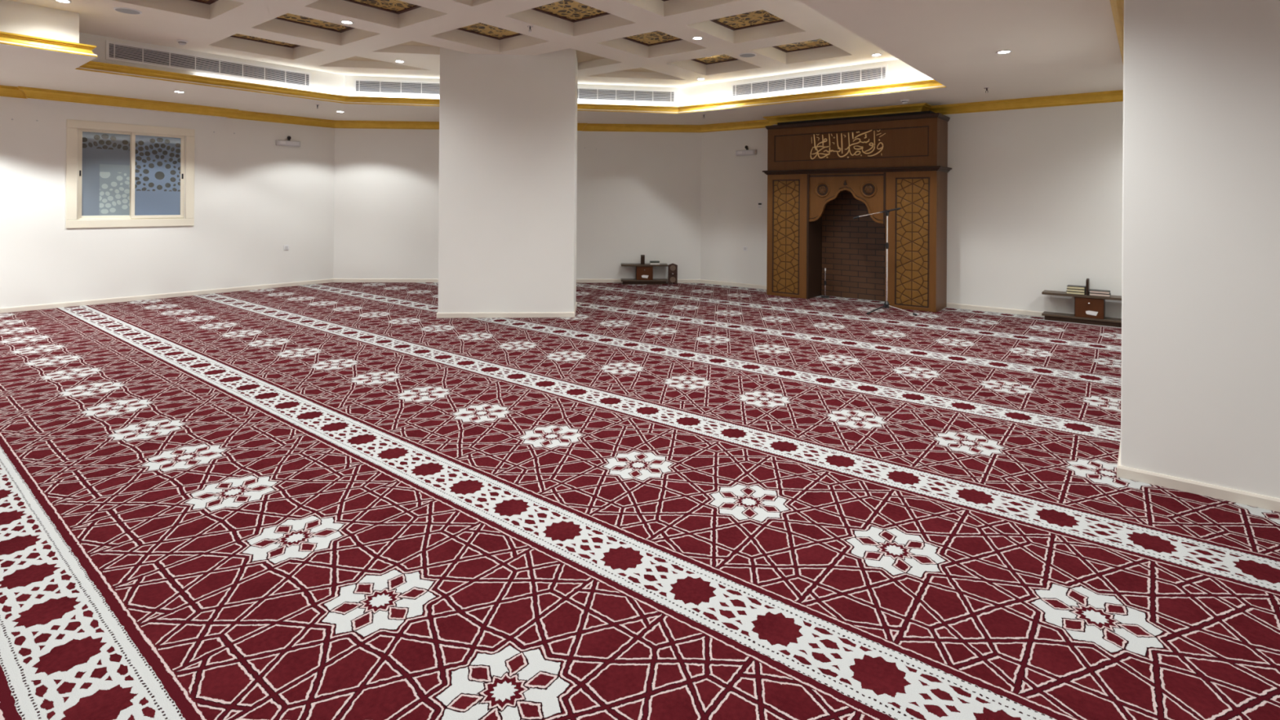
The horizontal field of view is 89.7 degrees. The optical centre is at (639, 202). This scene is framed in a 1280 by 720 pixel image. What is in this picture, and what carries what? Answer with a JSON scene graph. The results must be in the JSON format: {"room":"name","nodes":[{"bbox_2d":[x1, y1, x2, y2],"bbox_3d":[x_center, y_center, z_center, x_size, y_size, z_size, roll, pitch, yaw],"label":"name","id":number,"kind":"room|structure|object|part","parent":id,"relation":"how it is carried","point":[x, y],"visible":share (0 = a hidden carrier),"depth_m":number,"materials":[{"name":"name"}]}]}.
{"room":"mosque","nodes":[
{"label":"mosque","id":0,"kind":"room"},
{"bbox_2d":[0,96,334,307],"bbox_3d":[-8.451,-0.426,8.359,0.120,3.770,8.950,0,0,39],"label":"wall","id":1,"kind":"structure","parent":0,"point":[255,197],"depth_m":9.93,"materials":[{"name":"paint"}]},
{"bbox_2d":[66,119,195,228],"bbox_3d":[-7.497,-0.400,9.523,0.122,1.510,1.520,0,0,39],"label":"window","id":2,"kind":"structure","parent":1,"relation":"in","point":[123,175],"depth_m":9.49,"materials":[{"name":"glass"}]},
{"bbox_3d":[-7.711,-0.411,9.301,0.035,1.280,0.635,0,0,39],"label":"sash","id":3,"kind":"part","parent":2,"relation":"part of","materials":[{"name":"beige metal"}]},
{"bbox_3d":[-7.711,-0.411,9.301,0.008,1.200,0.555,0,0,39],"label":"pane","id":4,"kind":"part","parent":2,"relation":"part of","materials":[{"name":"clear glass"}]},
{"bbox_3d":[-7.301,-0.408,9.751,0.035,1.280,0.660,0,0,39],"label":"sash","id":5,"kind":"part","parent":2,"relation":"part of","materials":[{"name":"beige metal"}]},
{"bbox_3d":[-7.301,-0.408,9.751,0.008,1.200,0.580,0,0,39],"label":"pane","id":6,"kind":"part","parent":2,"relation":"part of","materials":[{"name":"clear glass"}]},
{"bbox_2d":[0,278,333,313],"bbox_3d":[-8.419,1.405,8.324,0.034,0.068,8.950,0,0,39],"label":"baseboard","id":7,"kind":"structure","parent":1,"relation":"attached to","point":[17,308],"depth_m":9.68,"materials":[{"name":"beige paint"}]},
{"bbox_2d":[283,244,288,249],"bbox_3d":[-6.137,0.775,11.169,0.013,0.085,0.085,0,0,39],"label":"wall socket","id":8,"kind":"object","parent":1,"relation":"attached to","point":[286,246],"visible":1,"depth_m":11.16,"materials":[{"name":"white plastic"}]},
{"bbox_2d":[275,136,300,146],"bbox_3d":[-6.093,-1.072,11.157,0.078,0.175,0.400,0,0,39],"label":"emergency light","id":9,"kind":"object","parent":1,"relation":"attached to","point":[278,142],"visible":1,"depth_m":11.13,"materials":[{"name":"grey plastic"}]},
{"bbox_2d":[277,140,298,146],"bbox_3d":[-6.077,-1.033,11.132,0.017,0.072,0.350,0,0,39],"label":"diffuser","id":10,"kind":"object","parent":9,"relation":"attached to","point":[283,143],"depth_m":11.12,"materials":[{"name":"white plastic"}]},
{"bbox_2d":[8,0,898,87],"bbox_3d":[-2.493,-2.016,6.099,7.800,0.175,11.100,0,0,39],"label":"ceiling","id":11,"kind":"structure","parent":0,"point":[377,34],"depth_m":7.41,"materials":[{"name":"paint"}]},
{"bbox_2d":[54,0,71,3],"bbox_3d":[-5.558,-1.946,6.199,0.132,0.010,0.132,0,0,39],"label":"recessed light","id":12,"kind":"object","parent":11,"relation":"in","point":[59,1],"visible":1,"depth_m":6.20,"materials":[{"name":"white plastic"}]},
{"bbox_2d":[113,7,142,14],"bbox_3d":[-5.189,-1.943,6.518,0.230,0.010,0.230,0,0,39],"label":"ceiling speaker","id":13,"kind":"object","parent":11,"relation":"attached to","point":[124,10],"visible":1,"depth_m":6.50,"materials":[{"name":"white plastic"}]},
{"bbox_2d":[115,8,139,13],"bbox_3d":[-5.189,-1.940,6.518,0.198,0.004,0.198,0,0,39],"label":"grille","id":14,"kind":"object","parent":13,"relation":"attached to","point":[128,11],"depth_m":6.50,"materials":[{"name":"grey"}]},
{"bbox_2d":[176,39,187,44],"bbox_3d":[-5.506,-1.926,7.742,0.112,0.048,0.112,0,0,39],"label":"smoke detector","id":15,"kind":"object","parent":11,"relation":"attached to","point":[180,42],"visible":1,"depth_m":7.71,"materials":[{"name":"white plastic"}]},
{"bbox_2d":[340,20,353,24],"bbox_3d":[-3.130,-1.928,6.873,0.132,0.010,0.132,0,0,39],"label":"recessed light","id":16,"kind":"object","parent":11,"relation":"in","point":[347,22],"visible":1,"depth_m":6.87,"materials":[{"name":"white plastic"}]},
{"bbox_2d":[394,60,404,62],"bbox_3d":[-3.283,-1.929,8.784,0.132,0.010,0.132,0,0,39],"label":"recessed light","id":17,"kind":"object","parent":11,"relation":"in","point":[397,61],"visible":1,"depth_m":8.78,"materials":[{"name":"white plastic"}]},
{"bbox_2d":[692,36,702,39],"bbox_3d":[0.664,-1.901,7.432,0.132,0.010,0.132,0,0,39],"label":"recessed light","id":18,"kind":"object","parent":11,"relation":"in","point":[693,37],"visible":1,"depth_m":7.41,"materials":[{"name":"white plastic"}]},
{"bbox_2d":[738,53,756,57],"bbox_3d":[1.380,-1.896,8.268,0.230,0.010,0.230,0,0,39],"label":"ceiling speaker","id":19,"kind":"object","parent":11,"relation":"attached to","point":[742,55],"visible":1,"depth_m":8.24,"materials":[{"name":"white plastic"}]},
{"bbox_2d":[739,53,755,57],"bbox_3d":[1.380,-1.893,8.268,0.198,0.004,0.198,0,0,39],"label":"grille","id":20,"kind":"object","parent":19,"relation":"attached to","point":[740,55],"depth_m":8.24,"materials":[{"name":"grey metal"}]},
{"bbox_2d":[871,53,881,56],"bbox_3d":[3.011,-1.884,8.197,0.132,0.010,0.132,0,0,39],"label":"recessed light","id":21,"kind":"object","parent":11,"relation":"in","point":[877,54],"visible":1,"depth_m":8.19,"materials":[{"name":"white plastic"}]},
{"bbox_2d":[333,128,701,279],"bbox_3d":[-2.235,-0.382,12.032,6.776,3.770,0.120,0,0,-3],"label":"wall","id":22,"kind":"structure","parent":0,"point":[638,193],"depth_m":12.03,"materials":[{"name":"paint"}]},
{"bbox_2d":[105,40,311,88],"bbox_3d":[-5.543,-1.793,8.487,0.013,0.225,2.360,0,0,39],"label":"air vent","id":23,"kind":"object","parent":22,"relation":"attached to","point":[128,53],"visible":1,"depth_m":8.33,"materials":[{"name":"white plastic"}]},
{"bbox_2d":[353,78,439,96],"bbox_3d":[-3.744,-1.779,9.927,1.262,0.226,0.013,0,0,-9],"label":"air vent","id":24,"kind":"object","parent":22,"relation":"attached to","point":[382,86],"depth_m":9.93,"materials":[{"name":"white plastic"}]},
{"bbox_2d":[0,0,932,106],"bbox_3d":[-2.494,-1.856,6.099,7.820,0.695,11.120,0,0,39],"label":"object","id":25,"kind":"structure","parent":22,"relation":"attached to","point":[19,18],"depth_m":8.55,"materials":[{"name":"paint"}]},
{"bbox_2d":[0,31,946,113],"bbox_3d":[-2.496,-1.540,6.099,7.630,0.121,10.930,0,0,39],"label":"trim","id":26,"kind":"structure","parent":22,"relation":"attached to","point":[4,36],"depth_m":8.75,"materials":[{"name":"gold metal"}]},
{"bbox_2d":[333,278,700,283],"bbox_3d":[-2.245,1.449,11.976,6.776,0.068,0.034,0,0,-3],"label":"baseboard","id":27,"kind":"structure","parent":22,"relation":"attached to","point":[335,280],"depth_m":11.88,"materials":[{"name":"beige paint"}]},
{"bbox_2d":[0,84,1123,132],"bbox_3d":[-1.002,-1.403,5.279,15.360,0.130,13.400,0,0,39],"label":"trim","id":28,"kind":"structure","parent":22,"relation":"attached to","point":[24,92],"depth_m":9.80,"materials":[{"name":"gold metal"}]},
{"bbox_2d":[577,86,675,103],"bbox_3d":[-0.211,-1.754,10.507,1.616,0.226,0.013,0,0,-9],"label":"air vent","id":29,"kind":"object","parent":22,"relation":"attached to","point":[584,93],"depth_m":10.50,"materials":[{"name":"white plastic"}]},
{"bbox_2d":[730,64,888,97],"bbox_3d":[2.357,-1.737,9.295,2.390,0.225,0.013,0,0,39],"label":"air vent","id":30,"kind":"object","parent":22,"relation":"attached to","point":[877,73],"visible":1,"depth_m":9.20,"materials":[{"name":"white metal"}]},
{"bbox_2d":[0,0,1123,124],"bbox_3d":[-1.002,-1.483,5.279,15.560,0.030,13.600,0,0,39],"label":"ceiling","id":31,"kind":"structure","parent":0,"point":[1058,47],"depth_m":6.89,"materials":[{"name":"paint"}]},
{"bbox_2d":[173,90,184,93],"bbox_3d":[-6.229,-1.500,8.699,0.132,0.010,0.132,0,0,39],"label":"recessed light","id":32,"kind":"object","parent":31,"relation":"in","point":[178,91],"visible":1,"depth_m":8.68,"materials":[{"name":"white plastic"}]},
{"bbox_2d":[900,99,909,103],"bbox_3d":[3.695,-1.411,8.979,0.112,0.048,0.112,0,0,39],"label":"smoke detector","id":33,"kind":"object","parent":31,"relation":"attached to","point":[904,101],"visible":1,"depth_m":8.95,"materials":[{"name":"white plastic"}]},
{"bbox_2d":[995,49,1011,53],"bbox_3d":[3.452,-1.431,6.105,0.132,0.010,0.132,0,0,39],"label":"recessed light","id":34,"kind":"object","parent":31,"relation":"in","point":[1005,51],"visible":1,"depth_m":6.09,"materials":[{"name":"white plastic"}]},
{"bbox_2d":[700,101,1123,318],"bbox_3d":[5.199,-0.329,8.977,10.250,3.770,0.120,0,0,39],"label":"wall","id":35,"kind":"structure","parent":0,"point":[1034,195],"depth_m":8.94,"materials":[{"name":"paint"}]},
{"bbox_2d":[700,279,766,289],"bbox_3d":[1.802,1.478,11.598,1.690,0.068,0.034,0,0,39],"label":"baseboard","id":36,"kind":"structure","parent":35,"relation":"attached to","point":[702,281],"depth_m":11.65,"materials":[{"name":"beige paint"}]},
{"bbox_2d":[742,246,747,251],"bbox_3d":[1.883,0.822,11.525,0.085,0.085,0.013,0,0,39],"label":"wall socket","id":37,"kind":"object","parent":35,"relation":"attached to","point":[744,248],"visible":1,"depth_m":11.52,"materials":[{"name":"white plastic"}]},
{"bbox_2d":[735,145,756,155],"bbox_3d":[1.891,-0.935,11.487,0.400,0.175,0.078,0,0,39],"label":"emergency light","id":38,"kind":"object","parent":35,"relation":"attached to","point":[751,152],"visible":1,"depth_m":11.46,"materials":[{"name":"grey plastic"}]},
{"bbox_2d":[736,150,753,155],"bbox_3d":[1.866,-0.896,11.472,0.350,0.072,0.017,0,0,39],"label":"diffuser","id":39,"kind":"object","parent":38,"relation":"attached to","point":[738,152],"depth_m":11.46,"materials":[{"name":"white plastic"}]},
{"bbox_2d":[757,202,762,208],"bbox_3d":[2.116,0.044,11.345,0.090,0.115,0.013,0,0,39],"label":"thermostat","id":40,"kind":"object","parent":35,"relation":"attached to","point":[759,204],"visible":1,"depth_m":11.34,"materials":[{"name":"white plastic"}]},
{"bbox_2d":[946,302,1044,316],"bbox_3d":[6.833,1.514,7.593,5.950,0.068,0.034,0,0,39],"label":"baseboard","id":41,"kind":"structure","parent":35,"relation":"attached to","point":[1030,313],"depth_m":9.04,"materials":[{"name":"beige paint"}]},
{"bbox_2d":[1110,0,1279,511],"bbox_3d":[5.182,0.057,3.965,3.654,2.960,3.964,0,0,39],"label":"column","id":42,"kind":"structure","parent":0,"point":[1200,373],"depth_m":3.36,"materials":[{"name":"paint"}]},
{"bbox_3d":[5.192,-1.358,3.965,3.654,0.130,3.964,0,0,39],"label":"crown moulding","id":43,"kind":"part","parent":42,"relation":"part of","materials":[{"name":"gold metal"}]},
{"bbox_3d":[5.172,1.506,3.966,3.462,0.062,3.772,0,0,39],"label":"baseboard","id":44,"kind":"part","parent":42,"relation":"part of","materials":[{"name":"beige paint"}]},
{"bbox_3d":[-2.492,-2.134,6.099,7.800,0.059,11.100,0,0,39],"label":"ceiling","id":45,"kind":"structure","parent":0,"visible":0},
{"bbox_2d":[189,0,217,4],"bbox_3d":[-4.515,-2.108,6.143,0.916,0.017,1.006,0,0,39],"label":"ceiling panel","id":46,"kind":"object","parent":45,"relation":"attached to","point":[206,2],"visible":1,"depth_m":6.72,"materials":[{"name":"brown wood"}]},
{"bbox_2d":[230,33,299,48],"bbox_3d":[-4.670,-2.110,8.068,0.916,0.017,1.006,0,0,39],"label":"ceiling panel","id":47,"kind":"object","parent":45,"relation":"attached to","point":[237,35],"visible":0.24,"depth_m":8.38,"materials":[{"name":"brown wood"}]},
{"bbox_2d":[274,13,355,32],"bbox_3d":[-3.637,-2.102,7.246,0.916,0.017,1.006,0,0,39],"label":"ceiling panel","id":48,"kind":"object","parent":45,"relation":"attached to","point":[289,17],"visible":0.29,"depth_m":7.52,"materials":[{"name":"brown wood"}]},
{"bbox_2d":[341,56,385,62],"bbox_3d":[-3.813,-2.075,9.268,1.044,0.074,1.123,0,0,39],"label":"ceiling panel","id":49,"kind":"object","parent":45,"relation":"attached to","point":[353,58],"visible":0.02,"depth_m":9.14,"materials":[{"name":"beige"}]},
{"bbox_2d":[344,0,421,13],"bbox_3d":[-2.627,-2.095,6.443,0.916,0.017,1.006,0,0,39],"label":"ceiling panel","id":50,"kind":"object","parent":45,"relation":"attached to","point":[397,6],"visible":0.72,"depth_m":6.82,"materials":[{"name":"brown wood"}]},
{"bbox_2d":[352,0,416,11],"bbox_3d":[-2.627,-2.099,6.443,0.830,0.008,0.920,0,0,39],"label":"grille","id":51,"kind":"object","parent":50,"relation":"attached to","point":[385,5],"depth_m":6.80,"materials":[{"name":"gold metal"}]},
{"bbox_2d":[398,40,435,46],"bbox_3d":[-2.756,-2.068,8.350,0.906,0.074,1.005,0,0,39],"label":"ceiling panel","id":52,"kind":"object","parent":45,"relation":"attached to","point":[411,42],"visible":0.02,"depth_m":8.26,"materials":[{"name":"beige"}]},
{"bbox_2d":[456,22,522,39],"bbox_3d":[-1.749,-2.089,7.546,0.916,0.017,1.006,0,0,39],"label":"ceiling panel","id":53,"kind":"object","parent":45,"relation":"attached to","point":[480,28],"visible":0.24,"depth_m":7.84,"materials":[{"name":"brown wood"}]},
{"bbox_2d":[532,0,609,22],"bbox_3d":[-0.717,-2.081,6.724,0.916,0.017,1.006,0,0,39],"label":"ceiling panel","id":54,"kind":"object","parent":45,"relation":"attached to","point":[571,11],"visible":0.56,"depth_m":6.98,"materials":[{"name":"brown wood"}]},
{"bbox_2d":[576,49,604,62],"bbox_3d":[-0.904,-2.054,8.656,0.886,0.074,0.985,0,0,39],"label":"ceiling panel","id":55,"kind":"object","parent":45,"relation":"attached to","point":[582,56],"visible":0.12,"depth_m":8.88,"materials":[{"name":"beige"}]},
{"bbox_2d":[621,67,657,72],"bbox_3d":[-0.039,-2.048,9.867,1.044,0.074,1.143,0,0,39],"label":"ceiling panel","id":56,"kind":"object","parent":45,"relation":"attached to","point":[637,69],"visible":0.18,"depth_m":9.79,"materials":[{"name":"beige"}]},
{"bbox_2d":[622,31,683,46],"bbox_3d":[0.155,-2.075,7.819,0.916,0.017,1.006,0,0,39],"label":"ceiling panel","id":57,"kind":"object","parent":45,"relation":"attached to","point":[655,37],"visible":0.32,"depth_m":8.13,"materials":[{"name":"brown wood"}]},
{"bbox_2d":[691,54,737,64],"bbox_3d":[1.033,-2.069,8.922,0.916,0.017,1.006,0,0,39],"label":"ceiling panel","id":58,"kind":"object","parent":45,"relation":"attached to","point":[720,58],"visible":0.24,"depth_m":9.27,"materials":[{"name":"brown wood"}]},
{"bbox_2d":[710,9,785,30],"bbox_3d":[1.165,-2.068,7.016,0.916,0.017,1.006,0,0,39],"label":"ceiling panel","id":59,"kind":"object","parent":45,"relation":"attached to","point":[762,17],"visible":0.38,"depth_m":7.28,"materials":[{"name":"brown wood"}]},
{"bbox_2d":[772,39,833,52],"bbox_3d":[2.043,-2.062,8.119,0.916,0.017,1.006,0,0,39],"label":"ceiling panel","id":60,"kind":"object","parent":45,"relation":"attached to","point":[816,43],"visible":0.28,"depth_m":8.44,"materials":[{"name":"brown wood"}]},
{"bbox_3d":[-1.024,1.596,5.280,15.360,0.192,13.400,0,0,39],"label":"floor","id":61,"kind":"structure","parent":0,"visible":0},
{"bbox_2d":[436,47,577,318],"bbox_3d":[-1.748,-0.306,8.768,1.770,3.585,0.878,0,0,-4],"label":"column","id":62,"kind":"structure","parent":61,"relation":"on","point":[507,209],"depth_m":8.34,"materials":[{"name":"paint"}]},
{"bbox_3d":[-1.761,1.452,8.768,1.770,0.068,0.878,0,0,-4],"label":"baseboard","id":63,"kind":"part","parent":62,"relation":"part of","materials":[{"name":"beige paint"}]},
{"bbox_2d":[0,282,1279,719],"bbox_3d":[-1.023,1.496,5.279,15.360,0.008,13.400,0,0,39],"label":"carpet","id":64,"kind":"object","parent":61,"relation":"on","point":[330,500],"visible":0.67,"depth_m":3.01,"materials":[{"name":"red carpet"}]},
{"bbox_2d":[621,263,667,284],"bbox_3d":[0.078,1.317,11.920,0.860,0.365,0.270,0,0,-3],"label":"shelf","id":65,"kind":"object","parent":64,"relation":"on","point":[644,273],"visible":0.98,"depth_m":11.81,"materials":[{"name":"brown wood"}]},
{"bbox_2d":[640,254,644,264],"bbox_3d":[0.050,1.048,11.924,0.070,0.170,0.100,0,0,-3],"label":"book stand","id":66,"kind":"object","parent":65,"relation":"on","point":[642,256],"visible":1,"depth_m":11.87,"materials":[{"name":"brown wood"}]},
{"bbox_3d":[0.086,1.292,11.816,0.295,0.249,0.018,0,0,-3],"label":"door","id":67,"kind":"part","parent":65,"relation":"part of","materials":[{"name":"brown wood"}]},
{"bbox_3d":[0.273,1.120,11.908,0.238,0.029,0.235,0,0,39],"label":"book","id":68,"kind":"object","parent":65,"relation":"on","visible":0},
{"bbox_2d":[649,260,659,262],"bbox_3d":[0.273,1.091,11.903,0.175,0.025,0.140,0,0,-3],"label":"book","id":69,"kind":"object","parent":68,"relation":"on","point":[651,261],"visible":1,"depth_m":11.84,"materials":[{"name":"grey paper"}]},
{"bbox_2d":[667,263,677,284],"bbox_3d":[0.605,1.311,11.893,0.170,0.385,0.056,0,0,-3],"label":"speaker","id":70,"kind":"object","parent":64,"relation":"on","point":[672,268],"visible":1,"depth_m":11.88,"materials":[{"name":"brown wood"}]},
{"bbox_2d":[821,267,829,297],"bbox_3d":[2.975,1.283,10.342,0.130,0.466,0.130,0,0,39],"label":"microphone stand","id":71,"kind":"object","parent":64,"relation":"on","point":[824,281],"visible":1,"depth_m":10.33,"materials":[{"name":"silver metal"}]},
{"bbox_2d":[762,111,951,312],"bbox_3d":[3.281,0.108,10.000,2.734,2.828,0.659,0,0,39],"label":"niche","id":72,"kind":"object","parent":64,"relation":"on","point":[823,175],"visible":1,"depth_m":9.90,"materials":[{"name":"brown wood"}]},
{"bbox_3d":[2.370,0.544,10.418,0.473,1.840,0.035,0,0,39],"label":"carved panel","id":73,"kind":"part","parent":72,"relation":"part of","materials":[{"name":"brown wood"}]},
{"bbox_3d":[2.379,0.501,10.406,0.697,2.030,0.050,0,0,39],"label":"pilaster frame","id":74,"kind":"part","parent":72,"relation":"part of","materials":[{"name":"brown wood"}]},
{"bbox_3d":[3.124,0.033,9.801,1.216,0.532,0.015,0,0,39],"label":"arch moulding","id":75,"kind":"part","parent":72,"relation":"part of","materials":[{"name":"brown wood"}]},
{"bbox_3d":[3.140,-0.877,9.806,2.360,0.417,0.015,0,0,39],"label":"frieze panel","id":76,"kind":"part","parent":72,"relation":"part of","materials":[{"name":"brown wood"}]},
{"bbox_3d":[3.131,-0.860,9.802,2.610,0.677,0.030,0,0,39],"label":"frieze frame","id":77,"kind":"part","parent":72,"relation":"part of","materials":[{"name":"brown wood"}]},
{"bbox_3d":[3.345,-1.261,10.028,2.360,0.088,0.547,0,0,39],"label":"cornice","id":78,"kind":"part","parent":72,"relation":"part of","materials":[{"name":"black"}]},
{"bbox_3d":[3.286,-0.487,9.999,2.734,0.068,0.659,0,0,39],"label":"cornice","id":79,"kind":"part","parent":72,"relation":"part of","materials":[{"name":"brown wood"}]},
{"bbox_3d":[3.301,-1.228,10.012,2.670,0.060,0.627,0,0,39],"label":"cornice","id":80,"kind":"part","parent":72,"relation":"part of","materials":[{"name":"brown wood"}]},
{"bbox_3d":[3.876,0.512,9.214,0.697,2.030,0.050,0,0,39],"label":"pilaster frame","id":81,"kind":"part","parent":72,"relation":"part of","materials":[{"name":"brown wood"}]},
{"bbox_3d":[3.896,0.555,9.204,0.467,1.840,0.035,0,0,39],"label":"carved panel","id":82,"kind":"part","parent":72,"relation":"part of","materials":[{"name":"brown wood"}]},
{"bbox_2d":[853,207,917,315],"bbox_3d":[3.358,0.792,8.951,0.622,1.460,0.722,0,0,-16],"label":"microphone stand","id":83,"kind":"object","parent":64,"relation":"on","point":[886,304],"visible":1,"depth_m":8.99,"materials":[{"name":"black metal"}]},
{"bbox_3d":[3.279,1.466,8.885,0.421,0.095,0.019,0,0,-35],"label":"leg","id":84,"kind":"part","parent":83,"relation":"part of","materials":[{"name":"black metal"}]},
{"bbox_3d":[3.588,1.468,8.856,0.019,0.095,0.408,0,0,-43],"label":"leg","id":85,"kind":"part","parent":83,"relation":"part of","materials":[{"name":"silver metal"}]},
{"bbox_2d":[1041,289,1121,327],"bbox_3d":[5.755,1.358,8.238,1.020,0.365,0.270,0,0,39],"label":"shelf","id":86,"kind":"object","parent":64,"relation":"on","point":[1088,309],"visible":0.87,"depth_m":8.17,"materials":[{"name":"brown wood"}]},
{"bbox_2d":[1066,291,1085,294],"bbox_3d":[5.628,1.157,8.308,0.200,0.032,0.160,0,0,39],"label":"book","id":87,"kind":"object","parent":86,"relation":"on","point":[1068,292],"visible":0.7,"depth_m":8.25,"materials":[{"name":"grey paper"}]},
{"bbox_2d":[1066,288,1085,292],"bbox_3d":[5.629,1.123,8.307,0.196,0.032,0.160,0,0,39],"label":"book","id":88,"kind":"object","parent":87,"relation":"on","point":[1068,289],"visible":0.73,"depth_m":8.24,"materials":[{"name":"grey paper"}]},
{"bbox_2d":[1066,284,1085,289],"bbox_3d":[5.631,1.089,8.306,0.192,0.032,0.160,0,0,39],"label":"book","id":89,"kind":"object","parent":88,"relation":"on","point":[1069,286],"visible":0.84,"depth_m":8.27,"materials":[{"name":"grey paper"}]},
{"bbox_2d":[1085,278,1089,295],"bbox_3d":[5.743,1.072,8.255,0.026,0.205,0.190,0,0,39],"label":"book stand","id":90,"kind":"object","parent":86,"relation":"on","point":[1087,281],"visible":0.99,"depth_m":8.19,"materials":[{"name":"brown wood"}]},
{"bbox_3d":[5.693,1.332,8.155,0.295,0.249,0.018,0,0,39],"label":"door","id":91,"kind":"part","parent":86,"relation":"part of","materials":[{"name":"brown wood"}]},
{"bbox_2d":[1088,293,1111,297],"bbox_3d":[5.825,1.158,8.151,0.215,0.032,0.160,0,0,39],"label":"book","id":92,"kind":"object","parent":86,"relation":"on","point":[1091,294],"visible":0.8,"depth_m":8.09,"materials":[{"name":"grey paper"}]},
{"bbox_2d":[1088,288,1110,293],"bbox_3d":[5.823,1.124,8.153,0.209,0.032,0.160,0,0,39],"label":"book","id":93,"kind":"object","parent":92,"relation":"on","point":[1091,291],"visible":1,"depth_m":8.11,"materials":[{"name":"grey paper"}]}
]}

